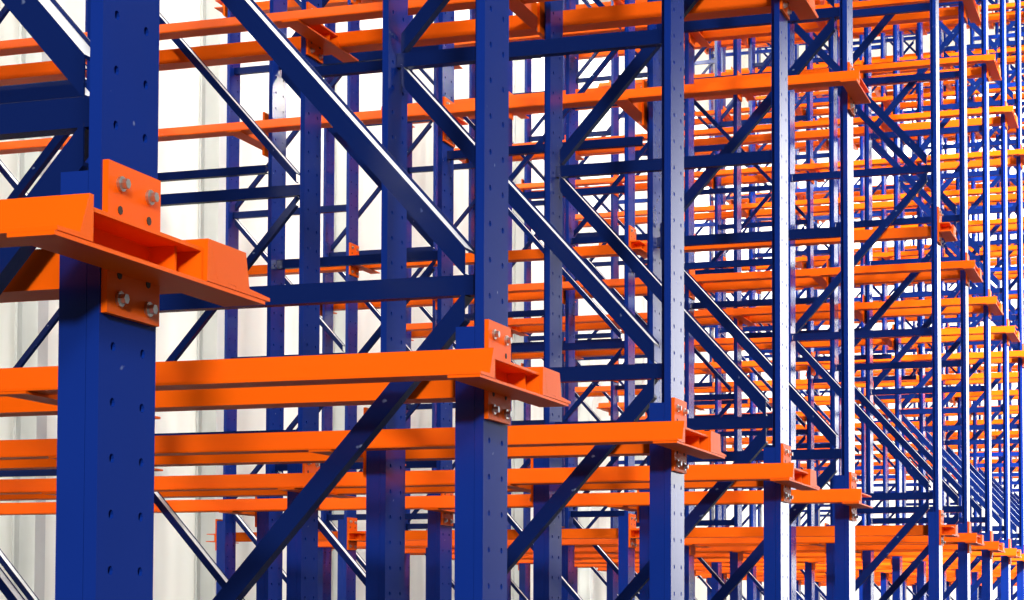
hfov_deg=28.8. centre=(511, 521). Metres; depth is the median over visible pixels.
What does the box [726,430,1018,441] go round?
rail
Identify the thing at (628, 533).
rack
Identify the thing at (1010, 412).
rail
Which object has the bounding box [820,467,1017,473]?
rail
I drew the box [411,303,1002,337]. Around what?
rail
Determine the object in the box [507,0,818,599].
rack
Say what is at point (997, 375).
rail
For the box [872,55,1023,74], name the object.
rail
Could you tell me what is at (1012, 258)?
rail
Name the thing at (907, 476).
rail
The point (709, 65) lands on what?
rack
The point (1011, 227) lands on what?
rail
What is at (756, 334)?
spacer
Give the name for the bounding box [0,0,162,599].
rack
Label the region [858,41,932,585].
rack
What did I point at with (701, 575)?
rail
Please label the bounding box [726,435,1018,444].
rail
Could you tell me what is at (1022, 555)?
rail
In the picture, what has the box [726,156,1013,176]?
rail
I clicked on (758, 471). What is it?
rail
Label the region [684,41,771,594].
rack
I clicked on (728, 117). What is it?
rack
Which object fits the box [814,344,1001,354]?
rail
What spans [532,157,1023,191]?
rail
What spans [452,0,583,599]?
rack
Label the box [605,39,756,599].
rack
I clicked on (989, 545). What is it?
rail
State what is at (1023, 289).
rail
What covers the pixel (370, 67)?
spacer
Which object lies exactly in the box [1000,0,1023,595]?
rack
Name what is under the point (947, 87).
rack
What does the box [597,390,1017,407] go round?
rail
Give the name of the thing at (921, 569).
rack
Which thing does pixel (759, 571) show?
rail
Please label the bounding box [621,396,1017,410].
rail
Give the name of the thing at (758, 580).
rail
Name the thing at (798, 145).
rail
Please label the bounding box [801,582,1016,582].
rail
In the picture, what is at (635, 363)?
spacer
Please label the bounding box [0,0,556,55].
rail
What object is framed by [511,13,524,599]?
trim
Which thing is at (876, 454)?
rail
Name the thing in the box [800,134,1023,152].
rail
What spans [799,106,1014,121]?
rail
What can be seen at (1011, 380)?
rail
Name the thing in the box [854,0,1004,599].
rack
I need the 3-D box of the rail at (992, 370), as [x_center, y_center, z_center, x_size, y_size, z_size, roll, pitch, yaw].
[7.487,-2.550,33.825,4.903,0.061,0.090,-1,-3,19]
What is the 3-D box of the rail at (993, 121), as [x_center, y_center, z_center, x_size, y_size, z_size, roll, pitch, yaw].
[1.900,-3.315,17.422,4.903,0.061,0.204,-1,-3,19]
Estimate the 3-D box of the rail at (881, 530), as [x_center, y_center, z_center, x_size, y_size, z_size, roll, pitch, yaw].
[0.358,0.080,12.770,4.903,0.061,0.204,-1,-3,19]
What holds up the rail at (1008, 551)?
attached to the rack at (1008, 118)
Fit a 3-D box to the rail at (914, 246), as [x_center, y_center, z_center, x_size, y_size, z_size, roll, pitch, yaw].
[6.855,-4.440,32.032,4.903,0.061,0.085,-1,-3,19]
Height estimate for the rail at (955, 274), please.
0.061 m
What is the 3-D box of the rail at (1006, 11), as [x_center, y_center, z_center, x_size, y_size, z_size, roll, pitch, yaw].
[4.822,-6.521,26.130,4.903,0.061,0.085,-1,-3,19]
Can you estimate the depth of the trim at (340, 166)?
20.37 m
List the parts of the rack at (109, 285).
reinforcing post, bracket plate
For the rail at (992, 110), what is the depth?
16.65 m
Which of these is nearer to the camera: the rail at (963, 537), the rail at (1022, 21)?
the rail at (963, 537)
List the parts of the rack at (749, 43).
reinforcing post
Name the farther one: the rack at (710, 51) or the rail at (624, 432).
the rack at (710, 51)
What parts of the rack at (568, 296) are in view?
reinforcing post, reinforcing post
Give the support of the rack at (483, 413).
on the floor
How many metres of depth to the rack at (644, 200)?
22.35 m
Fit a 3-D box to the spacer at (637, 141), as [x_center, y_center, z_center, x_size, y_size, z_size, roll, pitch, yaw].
[0.151,-1.736,9.267,0.952,0.039,0.034,-1,-3,19]
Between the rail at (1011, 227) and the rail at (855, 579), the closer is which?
the rail at (1011, 227)
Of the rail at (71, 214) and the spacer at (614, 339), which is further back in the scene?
the spacer at (614, 339)
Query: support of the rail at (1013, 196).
attached to the rack at (971, 81)
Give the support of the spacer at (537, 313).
attached to the rack at (326, 311)
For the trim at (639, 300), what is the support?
attached to the wall at (179, 89)
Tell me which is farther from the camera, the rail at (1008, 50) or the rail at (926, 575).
the rail at (926, 575)
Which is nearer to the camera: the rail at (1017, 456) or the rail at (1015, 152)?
the rail at (1015, 152)
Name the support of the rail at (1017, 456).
attached to the rack at (1016, 457)
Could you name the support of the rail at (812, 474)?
attached to the rack at (545, 18)
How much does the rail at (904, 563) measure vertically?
0.061 m
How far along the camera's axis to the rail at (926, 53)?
27.69 m
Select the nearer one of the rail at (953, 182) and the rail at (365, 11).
the rail at (365, 11)
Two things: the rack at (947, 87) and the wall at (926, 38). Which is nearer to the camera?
the rack at (947, 87)
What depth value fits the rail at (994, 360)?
18.61 m
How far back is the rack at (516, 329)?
16.31 m
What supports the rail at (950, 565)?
attached to the rack at (971, 81)
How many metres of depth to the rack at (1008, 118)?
16.49 m
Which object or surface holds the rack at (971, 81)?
on the floor
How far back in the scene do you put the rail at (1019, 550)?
17.11 m
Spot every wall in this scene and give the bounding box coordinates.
[0,0,745,599]
[745,0,1023,599]
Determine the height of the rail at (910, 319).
0.061 m
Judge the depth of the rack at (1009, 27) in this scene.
21.11 m
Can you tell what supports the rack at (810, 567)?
on the floor
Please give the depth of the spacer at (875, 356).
16.77 m
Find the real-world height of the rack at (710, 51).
10.630 m
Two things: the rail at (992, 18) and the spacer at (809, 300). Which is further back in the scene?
the rail at (992, 18)
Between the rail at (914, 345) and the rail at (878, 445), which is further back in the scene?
the rail at (914, 345)
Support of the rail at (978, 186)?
attached to the rack at (1012, 67)
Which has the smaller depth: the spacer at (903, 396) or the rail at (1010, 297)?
the spacer at (903, 396)
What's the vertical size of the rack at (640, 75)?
10.630 m
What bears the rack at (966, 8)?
on the floor
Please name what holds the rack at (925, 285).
on the floor
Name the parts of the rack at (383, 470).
bracket plate, reinforcing post, reinforcing post, bracket plate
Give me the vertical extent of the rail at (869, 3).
0.061 m
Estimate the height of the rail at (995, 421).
0.061 m
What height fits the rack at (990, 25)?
10.630 m
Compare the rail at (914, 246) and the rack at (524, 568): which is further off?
the rail at (914, 246)
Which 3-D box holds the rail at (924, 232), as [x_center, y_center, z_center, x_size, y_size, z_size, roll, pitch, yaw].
[0.365,-1.722,12.852,4.903,0.061,0.204,-1,-3,19]
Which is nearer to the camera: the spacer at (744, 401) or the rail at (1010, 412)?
the spacer at (744, 401)
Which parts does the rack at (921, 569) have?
reinforcing post, reinforcing post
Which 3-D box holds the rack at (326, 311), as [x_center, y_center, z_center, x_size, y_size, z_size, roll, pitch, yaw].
[-0.986,-3.048,14.825,1.101,10.630,0.591,-1,-3,19]
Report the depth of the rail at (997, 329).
16.36 m
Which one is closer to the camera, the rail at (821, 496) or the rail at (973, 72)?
the rail at (821, 496)
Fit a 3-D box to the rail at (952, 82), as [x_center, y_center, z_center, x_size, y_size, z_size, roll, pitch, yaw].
[5.842,-6.381,29.122,4.903,0.061,0.085,-1,-3,19]
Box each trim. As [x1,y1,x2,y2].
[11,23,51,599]
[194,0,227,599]
[331,22,347,599]
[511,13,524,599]
[578,0,592,599]
[635,55,644,599]
[714,194,714,526]
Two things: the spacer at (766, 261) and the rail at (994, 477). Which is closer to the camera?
the spacer at (766, 261)
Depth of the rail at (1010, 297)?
26.11 m
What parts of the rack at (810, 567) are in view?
reinforcing post, reinforcing post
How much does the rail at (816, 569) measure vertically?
0.061 m
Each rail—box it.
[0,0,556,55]
[0,0,817,85]
[0,70,859,154]
[0,193,93,247]
[0,238,269,302]
[0,348,494,396]
[0,367,570,416]
[0,421,684,459]
[0,431,725,469]
[0,463,793,494]
[0,469,819,500]
[0,489,861,514]
[222,0,382,14]
[236,525,958,541]
[248,225,956,276]
[318,533,976,546]
[332,535,984,548]
[333,268,982,310]
[381,54,994,109]
[405,541,998,553]
[406,296,996,330]
[410,543,1004,554]
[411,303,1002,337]
[412,65,1001,123]
[429,0,961,47]
[452,548,1016,558]
[454,106,1012,149]
[462,115,1018,162]
[508,260,974,292]
[512,326,1014,353]
[512,331,1019,359]
[516,149,1023,189]
[517,554,1023,562]
[520,549,1021,559]
[530,561,1016,563]
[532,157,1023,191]
[575,186,1023,219]
[575,372,1017,392]
[575,562,1016,566]
[576,0,646,8]
[578,193,1023,227]
[578,378,1017,396]
[578,565,1016,567]
[579,11,1023,59]
[597,47,1023,86]
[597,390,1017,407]
[598,566,1016,569]
[599,217,1023,244]
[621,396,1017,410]
[635,569,1016,570]
[636,570,1016,572]
[639,405,1017,419]
[684,5,980,43]
[684,86,1023,116]
[684,93,1023,125]
[684,350,1023,369]
[694,358,1017,374]
[695,126,1023,155]
[695,250,1023,270]
[695,419,1017,431]
[696,572,1016,573]
[696,573,1016,575]
[697,575,1016,577]
[701,575,916,575]
[709,274,1023,293]
[726,20,1023,49]
[726,45,1023,71]
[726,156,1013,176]
[726,180,992,195]
[726,294,1023,308]
[726,424,992,431]
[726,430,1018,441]
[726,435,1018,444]
[726,443,1018,450]
[730,289,1023,307]
[741,181,1023,203]
[742,578,1013,579]
[743,314,1023,326]
[746,75,1023,100]
[756,81,1022,106]
[756,308,1023,323]
[757,201,1023,217]
[757,456,1017,461]
[758,580,995,580]
[761,207,1022,221]
[795,245,1023,261]
[796,411,1017,419]
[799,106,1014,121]
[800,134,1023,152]
[800,459,1017,466]
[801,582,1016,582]
[801,583,1016,584]
[805,365,1017,375]
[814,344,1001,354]
[815,0,858,4]
[815,577,1014,577]
[820,243,1023,254]
[820,257,1023,267]
[820,369,1017,377]
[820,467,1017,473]
[829,477,1017,481]
[854,245,930,252]
[854,343,991,349]
[855,445,1018,451]
[855,450,1018,457]
[855,579,995,579]
[858,470,1017,474]
[858,474,1017,479]
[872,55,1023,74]
[945,324,1023,328]
[968,223,1023,233]
[979,2,1023,11]
[980,11,1014,14]
[982,270,1023,274]
[990,261,1023,265]
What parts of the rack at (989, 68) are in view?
reinforcing post, reinforcing post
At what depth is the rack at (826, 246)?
31.18 m
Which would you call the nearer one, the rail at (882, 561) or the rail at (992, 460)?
the rail at (882, 561)
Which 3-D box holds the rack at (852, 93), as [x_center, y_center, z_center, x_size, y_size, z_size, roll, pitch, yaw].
[1.020,-3.309,8.931,1.101,10.630,0.424,-1,-3,19]
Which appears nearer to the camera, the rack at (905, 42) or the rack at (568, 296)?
the rack at (568, 296)
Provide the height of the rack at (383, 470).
10.630 m
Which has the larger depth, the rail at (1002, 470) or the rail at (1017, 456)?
the rail at (1002, 470)
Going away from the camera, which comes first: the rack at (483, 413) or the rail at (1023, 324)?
the rack at (483, 413)
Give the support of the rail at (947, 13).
attached to the rack at (966, 8)
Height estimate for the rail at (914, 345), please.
0.061 m
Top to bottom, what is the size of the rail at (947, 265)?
0.061 m
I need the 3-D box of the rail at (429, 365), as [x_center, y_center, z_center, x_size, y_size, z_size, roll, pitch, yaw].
[-2.368,-0.293,4.766,4.903,0.061,0.085,-1,-3,19]
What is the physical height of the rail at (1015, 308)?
0.061 m
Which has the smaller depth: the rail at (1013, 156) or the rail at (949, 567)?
the rail at (949, 567)
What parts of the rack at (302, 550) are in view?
reinforcing post, bracket plate, bracket plate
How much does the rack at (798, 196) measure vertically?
10.630 m
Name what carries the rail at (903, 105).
attached to the rack at (974, 576)
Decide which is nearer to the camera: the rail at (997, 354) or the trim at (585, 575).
the rail at (997, 354)
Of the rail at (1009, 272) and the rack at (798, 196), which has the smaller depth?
the rail at (1009, 272)
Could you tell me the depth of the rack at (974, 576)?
22.64 m
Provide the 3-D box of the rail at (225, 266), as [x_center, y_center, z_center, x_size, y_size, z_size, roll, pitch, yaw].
[-2.722,-0.342,3.727,4.903,0.061,0.204,-1,-3,19]
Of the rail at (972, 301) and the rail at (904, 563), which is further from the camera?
the rail at (904, 563)
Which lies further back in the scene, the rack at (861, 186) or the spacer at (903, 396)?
the rack at (861, 186)
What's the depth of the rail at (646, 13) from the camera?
7.91 m
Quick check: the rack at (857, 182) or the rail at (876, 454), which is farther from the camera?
the rack at (857, 182)
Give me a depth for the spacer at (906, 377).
18.29 m
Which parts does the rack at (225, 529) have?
bracket plate, reinforcing post, bracket plate, reinforcing post, bracket plate, bracket plate, bracket plate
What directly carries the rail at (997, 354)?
attached to the rack at (921, 569)
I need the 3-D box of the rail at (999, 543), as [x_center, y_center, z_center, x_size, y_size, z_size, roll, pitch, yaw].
[1.378,0.220,15.762,4.903,0.061,0.204,-1,-3,19]
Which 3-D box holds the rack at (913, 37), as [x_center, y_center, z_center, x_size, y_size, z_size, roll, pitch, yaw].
[4.889,-2.511,26.182,1.101,10.630,0.591,-1,-3,19]
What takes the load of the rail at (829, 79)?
attached to the rack at (852, 93)
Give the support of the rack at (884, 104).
on the floor
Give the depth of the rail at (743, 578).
27.65 m
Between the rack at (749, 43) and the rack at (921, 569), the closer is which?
the rack at (921, 569)
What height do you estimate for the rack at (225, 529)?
10.630 m
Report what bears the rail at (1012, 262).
attached to the rack
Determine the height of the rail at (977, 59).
0.061 m
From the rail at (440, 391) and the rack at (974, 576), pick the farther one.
the rack at (974, 576)
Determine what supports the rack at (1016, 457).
on the floor
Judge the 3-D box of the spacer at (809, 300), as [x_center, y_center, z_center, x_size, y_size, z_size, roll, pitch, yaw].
[1.715,-1.522,13.859,0.952,0.039,0.034,-1,-3,19]
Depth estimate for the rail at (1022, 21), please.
26.52 m
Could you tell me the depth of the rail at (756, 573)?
24.21 m
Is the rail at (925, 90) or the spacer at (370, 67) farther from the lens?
the rail at (925, 90)
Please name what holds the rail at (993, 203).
attached to the rack at (1016, 457)
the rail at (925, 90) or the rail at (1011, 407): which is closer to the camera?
the rail at (1011, 407)
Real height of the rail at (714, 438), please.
0.061 m
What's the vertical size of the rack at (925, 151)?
10.630 m
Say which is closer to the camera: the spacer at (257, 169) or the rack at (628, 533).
the spacer at (257, 169)
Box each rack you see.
[0,0,87,599]
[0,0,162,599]
[0,0,264,599]
[0,0,567,599]
[42,0,358,599]
[206,0,379,599]
[219,0,467,599]
[309,0,724,599]
[318,15,462,599]
[405,9,528,599]
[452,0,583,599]
[507,0,646,599]
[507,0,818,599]
[516,0,624,599]
[542,0,710,599]
[574,0,646,596]
[597,50,705,595]
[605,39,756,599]
[607,0,872,599]
[637,47,731,599]
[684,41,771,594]
[684,48,762,591]
[697,32,825,599]
[698,43,771,599]
[726,44,804,599]
[741,0,840,599]
[746,43,826,599]
[769,0,876,599]
[769,97,829,596]
[788,0,958,599]
[795,33,892,598]
[799,95,860,599]
[808,0,984,599]
[813,117,874,586]
[817,0,912,599]
[853,29,927,599]
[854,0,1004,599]
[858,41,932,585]
[874,6,953,599]
[880,0,1021,599]
[890,87,957,598]
[904,0,1023,599]
[905,83,975,599]
[924,95,983,599]
[926,3,1023,599]
[946,5,1023,599]
[968,0,1023,599]
[975,0,1023,575]
[988,0,1023,596]
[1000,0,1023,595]
[1010,0,1023,488]
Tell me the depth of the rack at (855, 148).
32.80 m
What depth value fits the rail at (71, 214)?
2.54 m
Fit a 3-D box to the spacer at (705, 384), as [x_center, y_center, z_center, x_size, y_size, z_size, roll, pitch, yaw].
[1.445,-1.291,18.959,0.952,0.039,0.034,-1,-3,19]
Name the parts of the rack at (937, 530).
reinforcing post, bracket plate, bracket plate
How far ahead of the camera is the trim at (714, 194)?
36.68 m
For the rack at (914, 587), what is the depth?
32.17 m
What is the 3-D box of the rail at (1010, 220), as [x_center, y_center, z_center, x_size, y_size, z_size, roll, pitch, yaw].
[3.281,-3.126,21.478,4.903,0.061,0.085,-1,-3,19]
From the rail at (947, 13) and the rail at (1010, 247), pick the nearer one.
the rail at (947, 13)
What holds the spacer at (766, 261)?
attached to the rack at (628, 533)
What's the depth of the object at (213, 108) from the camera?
17.59 m
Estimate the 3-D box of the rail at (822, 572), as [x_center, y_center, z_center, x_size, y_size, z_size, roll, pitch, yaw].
[3.907,0.566,23.188,4.903,0.061,0.090,-1,-3,19]
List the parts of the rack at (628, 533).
reinforcing post, bracket plate, bracket plate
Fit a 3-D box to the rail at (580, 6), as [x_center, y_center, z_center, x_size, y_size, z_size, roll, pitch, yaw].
[2.415,-5.048,19.000,4.903,0.061,0.204,-1,-3,19]
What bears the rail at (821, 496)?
attached to the rack at (852, 93)
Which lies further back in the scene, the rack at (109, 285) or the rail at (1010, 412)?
the rail at (1010, 412)
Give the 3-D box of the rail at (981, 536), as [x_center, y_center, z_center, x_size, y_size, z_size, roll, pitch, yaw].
[0.868,0.150,14.266,4.903,0.061,0.204,-1,-3,19]
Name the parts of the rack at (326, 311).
reinforcing post, reinforcing post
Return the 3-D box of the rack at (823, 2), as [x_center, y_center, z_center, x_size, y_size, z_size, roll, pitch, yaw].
[4.380,-2.581,24.686,1.101,10.630,0.591,-1,-3,19]
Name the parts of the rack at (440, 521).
bracket plate, reinforcing post, bracket plate, reinforcing post, bracket plate, bracket plate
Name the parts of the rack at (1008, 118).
reinforcing post, reinforcing post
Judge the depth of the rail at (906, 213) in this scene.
29.46 m
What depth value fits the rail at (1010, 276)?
24.63 m
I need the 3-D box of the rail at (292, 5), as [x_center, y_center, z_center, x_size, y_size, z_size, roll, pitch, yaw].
[0.371,-3.525,12.934,4.903,0.061,0.204,-1,-3,19]
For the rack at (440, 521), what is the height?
10.630 m
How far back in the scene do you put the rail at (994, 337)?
17.06 m
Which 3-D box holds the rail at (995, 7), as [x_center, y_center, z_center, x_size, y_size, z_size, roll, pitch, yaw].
[2.778,-4.998,20.064,4.903,0.061,0.085,-1,-3,19]
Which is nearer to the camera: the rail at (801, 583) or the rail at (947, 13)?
the rail at (947, 13)
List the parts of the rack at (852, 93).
bracket plate, reinforcing post, bracket plate, reinforcing post, bracket plate, bracket plate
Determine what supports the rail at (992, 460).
attached to the rack
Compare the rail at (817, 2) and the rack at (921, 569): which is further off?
the rail at (817, 2)
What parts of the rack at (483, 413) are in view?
reinforcing post, bracket plate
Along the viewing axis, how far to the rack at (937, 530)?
11.97 m
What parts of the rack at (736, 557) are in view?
reinforcing post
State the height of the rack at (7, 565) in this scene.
10.630 m
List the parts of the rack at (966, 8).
reinforcing post, reinforcing post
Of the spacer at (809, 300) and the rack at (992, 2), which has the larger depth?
the rack at (992, 2)
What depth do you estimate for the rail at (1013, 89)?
22.90 m
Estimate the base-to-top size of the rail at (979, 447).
0.061 m
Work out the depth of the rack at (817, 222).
29.76 m
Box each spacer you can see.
[158,165,267,181]
[313,57,541,77]
[447,136,643,160]
[465,309,562,319]
[511,338,622,344]
[575,363,646,366]
[615,382,712,389]
[631,258,771,272]
[684,399,747,404]
[691,297,826,308]
[745,328,861,337]
[796,354,891,361]
[812,375,916,382]
[854,394,931,399]
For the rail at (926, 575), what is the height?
0.061 m
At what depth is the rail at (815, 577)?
26.08 m
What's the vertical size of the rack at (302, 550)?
10.630 m
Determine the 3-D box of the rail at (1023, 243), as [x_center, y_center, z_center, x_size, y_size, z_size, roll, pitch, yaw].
[6.984,-4.422,32.410,4.903,0.061,0.090,-1,-3,19]
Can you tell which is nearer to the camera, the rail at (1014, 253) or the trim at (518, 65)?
the rail at (1014, 253)
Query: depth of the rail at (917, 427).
24.78 m
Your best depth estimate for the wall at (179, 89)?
18.68 m
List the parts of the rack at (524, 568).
reinforcing post, reinforcing post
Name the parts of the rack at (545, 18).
bracket plate, reinforcing post, bracket plate, reinforcing post, bracket plate, bracket plate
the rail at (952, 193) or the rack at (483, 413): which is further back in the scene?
the rail at (952, 193)
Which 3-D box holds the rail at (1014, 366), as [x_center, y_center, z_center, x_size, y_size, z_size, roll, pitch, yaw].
[7.358,-2.567,33.447,4.903,0.061,0.085,-1,-3,19]

